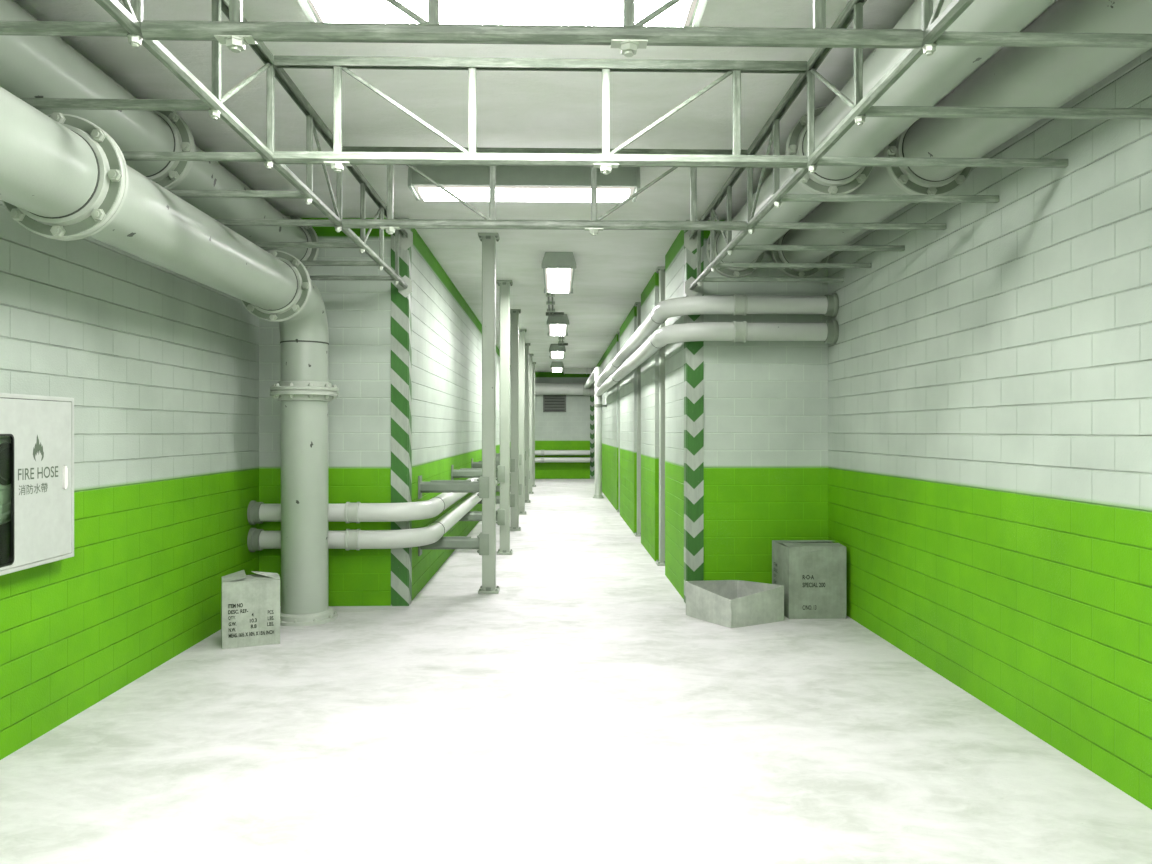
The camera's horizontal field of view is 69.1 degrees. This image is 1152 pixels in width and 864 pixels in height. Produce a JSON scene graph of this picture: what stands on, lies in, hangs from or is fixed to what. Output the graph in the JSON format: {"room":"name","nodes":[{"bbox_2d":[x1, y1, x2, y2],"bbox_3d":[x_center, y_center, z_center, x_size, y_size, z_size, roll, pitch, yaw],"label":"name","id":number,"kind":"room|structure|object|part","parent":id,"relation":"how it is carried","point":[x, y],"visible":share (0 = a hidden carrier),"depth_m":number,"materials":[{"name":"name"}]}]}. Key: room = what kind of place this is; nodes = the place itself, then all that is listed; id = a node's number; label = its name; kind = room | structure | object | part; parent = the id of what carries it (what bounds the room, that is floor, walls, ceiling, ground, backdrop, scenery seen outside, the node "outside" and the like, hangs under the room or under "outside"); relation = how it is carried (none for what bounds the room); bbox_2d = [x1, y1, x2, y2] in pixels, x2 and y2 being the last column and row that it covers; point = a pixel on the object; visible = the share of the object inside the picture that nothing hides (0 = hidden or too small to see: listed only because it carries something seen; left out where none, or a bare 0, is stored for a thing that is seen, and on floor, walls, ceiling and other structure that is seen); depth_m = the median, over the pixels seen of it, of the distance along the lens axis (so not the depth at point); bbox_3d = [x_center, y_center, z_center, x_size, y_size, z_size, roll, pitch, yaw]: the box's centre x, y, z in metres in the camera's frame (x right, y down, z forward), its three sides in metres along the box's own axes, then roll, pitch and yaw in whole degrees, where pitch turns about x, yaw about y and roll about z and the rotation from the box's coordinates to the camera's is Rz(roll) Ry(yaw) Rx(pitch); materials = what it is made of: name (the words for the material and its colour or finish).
{"room":"underground passage","nodes":[
{"label":"underground passage","id":0,"kind":"room"},
{"bbox_2d":[0,200,258,759],"bbox_3d":[-3.511,-0.215,2.706,0.150,4.420,13.580,0,0,-1],"label":"wall","id":1,"kind":"structure","parent":0,"point":[159,366],"depth_m":6.47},
{"bbox_2d":[0,393,73,575],"bbox_3d":[-3.431,0.306,5.010,0.120,1.070,1.264,0,0,-1],"label":"cabinet","id":2,"kind":"object","parent":1,"relation":"attached to","point":[37,432],"visible":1,"depth_m":5.21,"materials":[{"name":"metal"}]},
{"bbox_2d":[247,457,589,551],"bbox_3d":[-1.965,1.171,21.811,2.890,0.270,25.580,0,0,5],"label":"pipe","id":3,"kind":"object","parent":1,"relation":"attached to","point":[257,539],"visible":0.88,"depth_m":9.24,"materials":[{"name":"metal"}]},
{"bbox_2d":[247,450,589,524],"bbox_3d":[-1.965,0.871,21.810,2.890,0.270,25.580,0,0,5],"label":"pipe","id":4,"kind":"object","parent":1,"relation":"attached to","point":[257,512],"visible":0.83,"depth_m":9.22,"materials":[{"name":"metal"}]},
{"bbox_2d":[259,218,390,605],"bbox_3d":[-2.836,-0.227,9.604,1.830,4.420,0.180,0,0,-1],"label":"wall","id":5,"kind":"structure","parent":0,"point":[358,312],"depth_m":9.52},
{"bbox_2d":[391,218,411,605],"bbox_3d":[-2.009,-0.227,9.612,0.204,4.419,0.184,0,0,-1],"label":"guard","id":6,"kind":"object","parent":5,"relation":"attached to","point":[401,306],"visible":0.82,"depth_m":9.52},
{"bbox_2d":[412,229,499,599],"bbox_3d":[-2.295,-0.250,22.131,0.150,4.420,24.840,0,0,-1],"label":"wall","id":7,"kind":"structure","parent":0,"point":[446,333],"depth_m":12.45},
{"bbox_2d":[13,0,1057,371],"bbox_3d":[0.449,-2.522,15.311,8.770,0.150,39.000,0,0,-1],"label":"ceiling","id":8,"kind":"structure","parent":0,"point":[515,109],"depth_m":6.42,"materials":[{"name":"paint"}]},
{"bbox_2d":[0,0,318,269],"bbox_3d":[-3.106,-2.087,3.958,0.675,0.670,11.070,0,0,-1],"label":"ceiling pipe","id":9,"kind":"object","parent":8,"relation":"attached to","point":[30,66],"visible":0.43,"depth_m":5.59,"materials":[{"name":"metal"}]},
{"bbox_2d":[95,0,412,296],"bbox_3d":[-1.833,-1.976,4.886,0.172,0.904,9.265,0,0,-1],"label":"truss","id":10,"kind":"object","parent":8,"relation":"attached to","point":[130,17],"visible":0.97,"depth_m":5.01,"materials":[{"name":"metal"}]},
{"bbox_2d":[0,21,129,36],"bbox_3d":[-2.639,-1.649,3.405,1.621,0.046,0.042,0,0,-1],"label":"support bar","id":11,"kind":"object","parent":10,"relation":"attached to","point":[23,28],"visible":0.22,"depth_m":3.40,"materials":[{"name":"grey metal"}]},
{"bbox_2d":[20,98,211,110],"bbox_3d":[-2.658,-1.651,4.205,1.621,0.046,0.042,0,0,-1],"label":"support bar","id":12,"kind":"object","parent":10,"relation":"attached to","point":[38,103],"visible":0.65,"depth_m":4.20,"materials":[{"name":"grey metal"}]},
{"bbox_2d":[122,151,265,161],"bbox_3d":[-2.677,-1.652,5.004,1.621,0.046,0.042,0,0,-1],"label":"support bar","id":13,"kind":"object","parent":10,"relation":"attached to","point":[128,155],"visible":0.65,"depth_m":5.00,"materials":[{"name":"grey metal"}]},
{"bbox_2d":[168,190,305,198],"bbox_3d":[-2.696,-1.653,5.804,1.621,0.046,0.042,0,0,-1],"label":"support bar","id":14,"kind":"object","parent":10,"relation":"attached to","point":[180,193],"visible":0.42,"depth_m":5.79,"materials":[{"name":"grey metal"}]},
{"bbox_2d":[215,219,335,225],"bbox_3d":[-2.715,-1.655,6.604,1.621,0.046,0.042,0,0,-1],"label":"support bar","id":15,"kind":"object","parent":10,"relation":"attached to","point":[227,222],"visible":0.42,"depth_m":6.59,"materials":[{"name":"grey metal"}]},
{"bbox_2d":[252,242,359,247],"bbox_3d":[-2.734,-1.656,7.404,1.621,0.046,0.042,0,0,-1],"label":"support bar","id":16,"kind":"object","parent":10,"relation":"attached to","point":[260,244],"visible":0.46,"depth_m":7.39,"materials":[{"name":"grey metal"}]},
{"bbox_2d":[299,260,378,265],"bbox_3d":[-2.754,-1.658,8.204,1.621,0.046,0.042,0,0,-1],"label":"support bar","id":17,"kind":"object","parent":10,"relation":"attached to","point":[304,262],"visible":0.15,"depth_m":8.20,"materials":[{"name":"grey metal"}]},
{"bbox_2d":[310,276,393,280],"bbox_3d":[-2.773,-1.659,9.003,1.621,0.046,0.042,0,0,-1],"label":"support bar","id":18,"kind":"object","parent":10,"relation":"attached to","point":[361,278],"visible":0.46,"depth_m":8.99,"materials":[{"name":"grey metal"}]},
{"bbox_3d":[-1.943,-1.657,9.511,0.156,0.250,0.014,0,0,-1],"label":"plate","id":19,"kind":"part","parent":10,"relation":"part of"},
{"bbox_3d":[-1.943,-2.202,9.510,0.172,0.275,0.014,0,0,-1],"label":"plate","id":20,"kind":"part","parent":10,"relation":"part of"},
{"bbox_2d":[141,0,923,56],"bbox_3d":[-0.163,-1.907,3.464,3.210,0.683,0.088,0,0,-1],"label":"truss","id":21,"kind":"object","parent":10,"relation":"attached to","point":[236,33],"visible":1,"depth_m":3.44,"materials":[{"name":"metal"}]},
{"bbox_2d":[274,55,807,173],"bbox_3d":[-0.201,-1.910,5.063,3.210,0.683,0.088,0,0,-1],"label":"truss","id":22,"kind":"object","parent":10,"relation":"attached to","point":[337,159],"visible":1,"depth_m":5.04,"materials":[{"name":"metal"}]},
{"bbox_2d":[342,146,746,235],"bbox_3d":[-0.239,-1.913,6.663,3.210,0.683,0.088,0,0,-1],"label":"truss","id":23,"kind":"object","parent":10,"relation":"attached to","point":[390,225],"visible":0.85,"depth_m":6.64,"materials":[{"name":"metal"}]},
{"bbox_2d":[297,0,707,26],"bbox_3d":[-0.379,-2.305,4.348,2.100,0.245,0.470,0,0,-1],"label":"ceiling light","id":24,"kind":"object","parent":8,"relation":"attached to","point":[507,12],"visible":0.86,"depth_m":4.35,"materials":[{"name":"white plastic"}]},
{"bbox_2d":[408,165,639,201],"bbox_3d":[-0.471,-2.312,7.787,2.100,0.245,0.470,0,0,-1],"label":"ceiling light","id":25,"kind":"object","parent":8,"relation":"attached to","point":[468,183],"visible":0.86,"depth_m":7.61,"materials":[{"name":"white plastic"}]},
{"bbox_2d":[414,185,633,201],"bbox_3d":[-0.471,-2.212,7.787,2.000,0.046,0.380,0,0,-1],"label":"diffuser","id":26,"kind":"object","parent":25,"relation":"attached to","point":[520,193],"depth_m":7.67,"materials":[{"name":"white plastic"}]},
{"bbox_2d":[546,293,563,315],"bbox_3d":[-0.390,-2.417,15.331,0.374,0.058,3.780,0,0,-1],"label":"cable conduit","id":27,"kind":"object","parent":8,"relation":"attached to","point":[550,312],"visible":0.91,"depth_m":16.41,"materials":[{"name":"metal"}]},
{"bbox_2d":[550,362,563,371],"bbox_3d":[-0.687,-2.365,30.388,0.470,0.220,2.100,0,0,-1],"label":"ceiling light","id":28,"kind":"object","parent":8,"relation":"attached to","point":[555,366],"visible":1,"depth_m":29.34,"materials":[{"name":"white plastic"}]},
{"bbox_2d":[552,368,561,371],"bbox_3d":[-0.687,-2.269,30.388,0.380,0.013,2.000,0,0,-1],"label":"diffuser","id":29,"kind":"object","parent":28,"relation":"attached to","point":[553,369],"depth_m":30.46,"materials":[{"name":"white plastic"}]},
{"bbox_2d":[549,344,565,357],"bbox_3d":[-0.544,-2.354,24.390,0.470,0.220,2.100,0,0,-1],"label":"ceiling light","id":30,"kind":"object","parent":8,"relation":"attached to","point":[556,351],"visible":0.97,"depth_m":23.34,"materials":[{"name":"white plastic"}]},
{"bbox_2d":[551,352,563,357],"bbox_3d":[-0.544,-2.258,24.390,0.380,0.013,2.000,0,0,-1],"label":"diffuser","id":31,"kind":"object","parent":30,"relation":"attached to","point":[553,354],"depth_m":24.41,"materials":[{"name":"white plastic"}]},
{"bbox_2d":[547,314,568,335],"bbox_3d":[-0.400,-2.343,18.392,0.470,0.220,2.100,0,0,-1],"label":"ceiling light","id":32,"kind":"object","parent":8,"relation":"attached to","point":[557,325],"visible":0.96,"depth_m":17.52,"materials":[{"name":"white plastic"}]},
{"bbox_2d":[549,325,566,334],"bbox_3d":[-0.400,-2.248,18.392,0.380,0.013,2.000,0,0,-1],"label":"diffuser","id":33,"kind":"object","parent":32,"relation":"attached to","point":[553,329],"depth_m":18.33,"materials":[{"name":"white plastic"}]},
{"bbox_2d":[542,252,575,293],"bbox_3d":[-0.256,-2.332,12.373,0.470,0.220,2.100,0,0,-1],"label":"ceiling light","id":34,"kind":"object","parent":8,"relation":"hanging from","point":[558,267],"visible":1,"depth_m":11.61,"materials":[{"name":"white plastic"}]},
{"bbox_2d":[545,268,572,292],"bbox_3d":[-0.256,-2.237,12.373,0.380,0.013,2.000,0,0,-1],"label":"diffuser","id":35,"kind":"object","parent":34,"relation":"attached to","point":[557,280],"depth_m":12.26,"materials":[{"name":"white plastic"}]},
{"bbox_2d":[558,336,567,345],"bbox_3d":[-0.315,-2.427,21.359,0.272,0.058,3.730,0,0,-1],"label":"cable conduit","id":36,"kind":"object","parent":8,"relation":"attached to","point":[560,343],"visible":0.81,"depth_m":22.61,"materials":[{"name":"metal"}]},
{"bbox_2d":[684,0,974,295],"bbox_3d":[1.437,-1.976,4.965,0.172,0.904,9.265,0,0,-1],"label":"truss","id":37,"kind":"object","parent":8,"relation":"attached to","point":[933,25],"visible":0.95,"depth_m":5.09,"materials":[{"name":"metal"}]},
{"bbox_3d":[1.326,-2.202,9.588,0.172,0.275,0.014,0,0,-1],"label":"plate","id":38,"kind":"part","parent":37,"relation":"part of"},
{"bbox_3d":[1.326,-1.657,9.589,0.156,0.250,0.014,0,0,-1],"label":"plate","id":39,"kind":"part","parent":37,"relation":"part of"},
{"bbox_2d":[701,277,843,282],"bbox_3d":[2.144,-1.659,9.121,1.551,0.046,0.042,0,0,-1],"label":"support bar","id":40,"kind":"object","parent":37,"relation":"attached to","point":[706,279],"visible":0.81,"depth_m":9.10,"materials":[{"name":"metal"}]},
{"bbox_2d":[715,262,870,267],"bbox_3d":[2.163,-1.658,8.321,1.551,0.046,0.042,0,0,-1],"label":"support bar","id":41,"kind":"object","parent":37,"relation":"attached to","point":[721,264],"visible":0.81,"depth_m":8.30,"materials":[{"name":"metal"}]},
{"bbox_2d":[732,245,904,250],"bbox_3d":[2.182,-1.657,7.521,1.551,0.046,0.042,0,0,-1],"label":"support bar","id":42,"kind":"object","parent":37,"relation":"attached to","point":[737,247],"visible":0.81,"depth_m":7.50,"materials":[{"name":"metal"}]},
{"bbox_2d":[753,222,945,229],"bbox_3d":[2.201,-1.655,6.722,1.551,0.046,0.042,0,0,-1],"label":"support bar","id":43,"kind":"object","parent":37,"relation":"attached to","point":[761,225],"visible":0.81,"depth_m":6.71,"materials":[{"name":"metal"}]},
{"bbox_2d":[780,194,998,202],"bbox_3d":[2.220,-1.654,5.922,1.551,0.046,0.042,0,0,-1],"label":"support bar","id":44,"kind":"object","parent":37,"relation":"attached to","point":[788,197],"visible":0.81,"depth_m":5.91,"materials":[{"name":"metal"}]},
{"bbox_2d":[815,157,1067,167],"bbox_3d":[2.240,-1.652,5.122,1.551,0.046,0.042,0,0,-1],"label":"support bar","id":45,"kind":"object","parent":37,"relation":"attached to","point":[824,161],"visible":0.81,"depth_m":5.11,"materials":[{"name":"metal"}]},
{"bbox_2d":[863,106,1151,119],"bbox_3d":[2.259,-1.651,4.322,1.551,0.046,0.042,0,0,-1],"label":"support bar","id":46,"kind":"object","parent":37,"relation":"attached to","point":[874,111],"visible":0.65,"depth_m":4.30,"materials":[{"name":"metal"}]},
{"bbox_2d":[934,31,1151,47],"bbox_3d":[2.278,-1.649,3.522,1.551,0.046,0.042,0,0,-1],"label":"support bar","id":47,"kind":"object","parent":37,"relation":"attached to","point":[948,38],"visible":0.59,"depth_m":3.50,"materials":[{"name":"metal"}]},
{"bbox_2d":[706,0,1055,276],"bbox_3d":[1.953,-2.087,4.079,0.675,0.670,11.070,0,0,-1],"label":"ceiling pipe","id":48,"kind":"object","parent":8,"relation":"attached to","point":[928,79],"visible":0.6,"depth_m":5.07,"materials":[{"name":"metal"}]},
{"bbox_2d":[771,0,1151,277],"bbox_3d":[2.698,-2.087,4.097,0.675,0.670,11.070,0,0,-1],"label":"ceiling pipe","id":49,"kind":"object","parent":8,"relation":"attached to","point":[1052,77],"visible":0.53,"depth_m":5.10,"materials":[{"name":"metal"}]},
{"bbox_2d":[535,372,594,478],"bbox_3d":[0.850,-0.272,34.705,7.040,4.420,0.150,0,0,-1],"label":"wall","id":50,"kind":"structure","parent":0,"point":[570,429],"depth_m":34.60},
{"bbox_2d":[543,395,565,411],"bbox_3d":[-0.882,-1.182,34.562,0.950,0.720,0.050,0,0,-1],"label":"air vent","id":51,"kind":"object","parent":50,"relation":"in","point":[551,403],"visible":0.96,"depth_m":34.55,"materials":[{"name":"grey metal"}]},
{"bbox_2d":[535,383,594,394],"bbox_3d":[0.833,-1.762,34.287,6.675,0.524,0.524,0,0,-1],"label":"pipe","id":52,"kind":"object","parent":50,"relation":"attached to","point":[540,388],"visible":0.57,"depth_m":34.05,"materials":[{"name":"metal"}]},
{"bbox_2d":[590,374,593,478],"bbox_3d":[0.672,-0.272,34.617,0.180,4.419,0.012,0,0,-1],"label":"guard","id":53,"kind":"object","parent":50,"relation":"attached to","point":[591,396],"visible":0.64,"depth_m":34.61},
{"bbox_2d":[0,479,1151,863],"bbox_3d":[0.449,2.047,15.319,8.770,0.150,39.000,0,0,-1],"label":"floor","id":54,"kind":"structure","parent":0,"point":[576,711],"depth_m":5.24,"materials":[{"name":"concrete"}]},
{"bbox_2d":[0,87,338,626],"bbox_3d":[-2.752,0.143,3.818,0.690,3.700,10.765,0,0,-1],"label":"pipe","id":55,"kind":"object","parent":54,"relation":"on","point":[63,177],"visible":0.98,"depth_m":5.93,"materials":[{"name":"metal"}]},
{"bbox_2d":[221,570,279,648],"bbox_3d":[-3.071,1.653,7.894,0.518,0.665,0.361,0,0,-23],"label":"carton","id":56,"kind":"object","parent":54,"relation":"on","point":[250,604],"visible":1,"depth_m":7.74,"materials":[{"name":"white cardboard"}]},
{"bbox_2d":[418,233,499,593],"bbox_3d":[-1.444,-0.229,10.343,0.983,4.420,0.250,0,0,-1],"label":"support post","id":57,"kind":"object","parent":54,"relation":"on","point":[485,485],"visible":1,"depth_m":10.27,"materials":[{"name":"metal"}]},
{"bbox_3d":[-1.927,1.381,10.334,0.018,0.280,0.200,0,0,-1],"label":"wall plate","id":58,"kind":"part","parent":57,"relation":"part of","materials":[{"name":"metal"}]},
{"bbox_3d":[-1.927,0.681,10.333,0.018,0.280,0.200,0,0,-1],"label":"wall plate","id":59,"kind":"part","parent":57,"relation":"part of","materials":[{"name":"metal"}]},
{"bbox_3d":[-1.540,1.381,10.344,0.755,0.135,0.110,0,0,-1],"label":"arm","id":60,"kind":"part","parent":57,"relation":"part of","materials":[{"name":"metal"}]},
{"bbox_3d":[-1.540,0.681,10.342,0.755,0.135,0.110,0,0,-1],"label":"arm","id":61,"kind":"part","parent":57,"relation":"part of","materials":[{"name":"metal"}]},
{"bbox_3d":[-1.078,-2.421,10.348,0.250,0.035,0.250,0,0,-1],"label":"cap plate","id":62,"kind":"part","parent":57,"relation":"part of","materials":[{"name":"paint"}]},
{"bbox_3d":[-1.078,1.964,10.356,0.250,0.035,0.250,0,0,-1],"label":"plate","id":63,"kind":"part","parent":57,"relation":"part of","materials":[{"name":"paint"}]},
{"bbox_2d":[451,280,512,554],"bbox_3d":[-1.521,-0.234,13.562,0.983,4.420,0.250,0,0,-1],"label":"support post","id":64,"kind":"object","parent":54,"relation":"on","point":[502,470],"visible":0.94,"depth_m":13.49,"materials":[{"name":"metal"}]},
{"bbox_3d":[-2.004,0.676,13.552,0.018,0.280,0.200,0,0,-1],"label":"wall plate","id":65,"kind":"part","parent":64,"relation":"part of","materials":[{"name":"metal"}]},
{"bbox_3d":[-1.617,0.676,13.561,0.755,0.135,0.110,0,0,-1],"label":"arm","id":66,"kind":"part","parent":64,"relation":"part of","materials":[{"name":"metal"}]},
{"bbox_3d":[-1.617,1.376,13.563,0.755,0.135,0.110,0,0,-1],"label":"arm","id":67,"kind":"part","parent":64,"relation":"part of","materials":[{"name":"metal"}]},
{"bbox_3d":[-1.155,-2.427,13.567,0.250,0.035,0.250,0,0,-1],"label":"cap plate","id":68,"kind":"part","parent":64,"relation":"part of","materials":[{"name":"paint"}]},
{"bbox_3d":[-1.155,1.958,13.575,0.250,0.035,0.250,0,0,-1],"label":"plate","id":69,"kind":"part","parent":64,"relation":"part of","materials":[{"name":"paint"}]},
{"bbox_2d":[471,309,520,530],"bbox_3d":[-1.598,-0.240,16.781,0.983,4.420,0.250,0,0,-1],"label":"support post","id":70,"kind":"object","parent":54,"relation":"on","point":[514,313],"visible":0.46,"depth_m":16.71,"materials":[{"name":"metal"}]},
{"bbox_3d":[-1.694,0.670,16.780,0.755,0.135,0.110,0,0,-1],"label":"arm","id":71,"kind":"part","parent":70,"relation":"part of","materials":[{"name":"metal"}]},
{"bbox_3d":[-1.694,1.370,16.782,0.755,0.135,0.110,0,0,-1],"label":"arm","id":72,"kind":"part","parent":70,"relation":"part of","materials":[{"name":"metal"}]},
{"bbox_2d":[496,329,526,514],"bbox_3d":[-1.675,-0.246,20.000,0.983,4.420,0.250,0,0,-1],"label":"support post","id":73,"kind":"object","parent":54,"relation":"on","point":[522,511],"visible":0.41,"depth_m":19.93,"materials":[{"name":"metal"}]},
{"bbox_2d":[496,343,530,502],"bbox_3d":[-1.752,-0.252,23.219,0.983,4.420,0.250,0,0,-1],"label":"support post","id":74,"kind":"object","parent":54,"relation":"on","point":[527,345],"visible":0.42,"depth_m":23.15,"materials":[{"name":"metal"}]},
{"bbox_2d":[529,354,533,493],"bbox_3d":[-1.829,-0.257,26.438,0.983,4.420,0.250,0,0,-1],"label":"support post","id":75,"kind":"object","parent":54,"relation":"on","point":[530,355],"visible":0.38,"depth_m":26.37,"materials":[{"name":"metal"}]},
{"bbox_2d":[532,362,535,486],"bbox_3d":[-1.906,-0.263,29.657,0.983,4.420,0.250,0,0,-1],"label":"support post","id":76,"kind":"object","parent":54,"relation":"on","point":[533,363],"visible":0.38,"depth_m":29.59,"materials":[{"name":"metal"}]},
{"bbox_2d":[584,367,606,497],"bbox_3d":[0.595,-0.008,29.338,0.422,3.910,9.410,0,0,-1],"label":"pipe","id":77,"kind":"object","parent":54,"relation":"on","point":[597,372],"visible":0.91,"depth_m":24.71,"materials":[{"name":"metal"}]},
{"bbox_2d":[617,331,619,511],"bbox_3d":[1.131,-0.247,20.532,0.250,4.420,0.250,0,0,-1],"label":"support post","id":78,"kind":"object","parent":54,"relation":"on","point":[618,332],"visible":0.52,"depth_m":20.45,"materials":[{"name":"metal"}]},
{"bbox_2d":[634,302,640,536],"bbox_3d":[1.242,-0.238,15.884,0.250,4.420,0.250,0,0,-1],"label":"support post","id":79,"kind":"object","parent":54,"relation":"on","point":[638,304],"visible":0.47,"depth_m":15.80,"materials":[{"name":"metal"}]},
{"bbox_2d":[656,266,664,565],"bbox_3d":[1.325,-0.232,12.455,0.250,4.420,0.250,0,0,-1],"label":"support post","id":80,"kind":"object","parent":54,"relation":"on","point":[661,269],"visible":0.49,"depth_m":12.38,"materials":[{"name":"metal"}]},
{"bbox_2d":[686,580,783,627],"bbox_3d":[1.690,1.801,8.938,0.758,0.366,0.764,0,0,-31],"label":"carton","id":81,"kind":"object","parent":54,"relation":"on","point":[726,603],"visible":1,"depth_m":8.72,"materials":[{"name":"grey cardboard"}]},
{"bbox_2d":[772,540,845,618],"bbox_3d":[2.543,1.592,9.155,0.663,0.784,0.586,0,0,-1],"label":"carton","id":82,"kind":"object","parent":54,"relation":"on","point":[812,573],"visible":0.99,"depth_m":8.87,"materials":[{"name":"grey cardboard"}]},
{"bbox_2d":[596,230,683,598],"bbox_3d":[1.512,-0.247,20.622,0.990,4.420,21.640,0,0,-1],"label":"wall","id":83,"kind":"structure","parent":0,"point":[674,258],"depth_m":13.22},
{"bbox_2d":[704,220,827,583],"bbox_3d":[2.168,-0.227,9.724,1.780,4.420,0.180,0,0,-1],"label":"wall","id":84,"kind":"structure","parent":0,"point":[766,402],"depth_m":9.63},
{"bbox_2d":[684,220,703,603],"bbox_3d":[1.364,-0.227,9.693,0.199,4.419,0.184,0,0,-1],"label":"guard","id":85,"kind":"object","parent":84,"relation":"attached to","point":[693,350],"visible":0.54,"depth_m":9.60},
{"bbox_2d":[828,48,1151,809],"bbox_3d":[3.147,-0.215,2.866,0.150,4.420,13.580,0,0,-1],"label":"wall","id":86,"kind":"structure","parent":0,"point":[990,375],"depth_m":5.61,"materials":[{"name":"white brick"}]},
{"bbox_2d":[595,293,838,386],"bbox_3d":[1.731,-1.438,16.976,1.999,0.270,15.475,0,0,-1],"label":"pipe","id":87,"kind":"object","parent":86,"relation":"attached to","point":[827,305],"visible":0.98,"depth_m":9.32,"materials":[{"name":"metal"}]},
{"bbox_2d":[595,320,838,396],"bbox_3d":[1.731,-1.137,16.977,1.999,0.270,15.475,0,0,-1],"label":"pipe","id":88,"kind":"object","parent":86,"relation":"attached to","point":[828,331],"visible":1,"depth_m":9.32,"materials":[{"name":"metal"}]}
]}

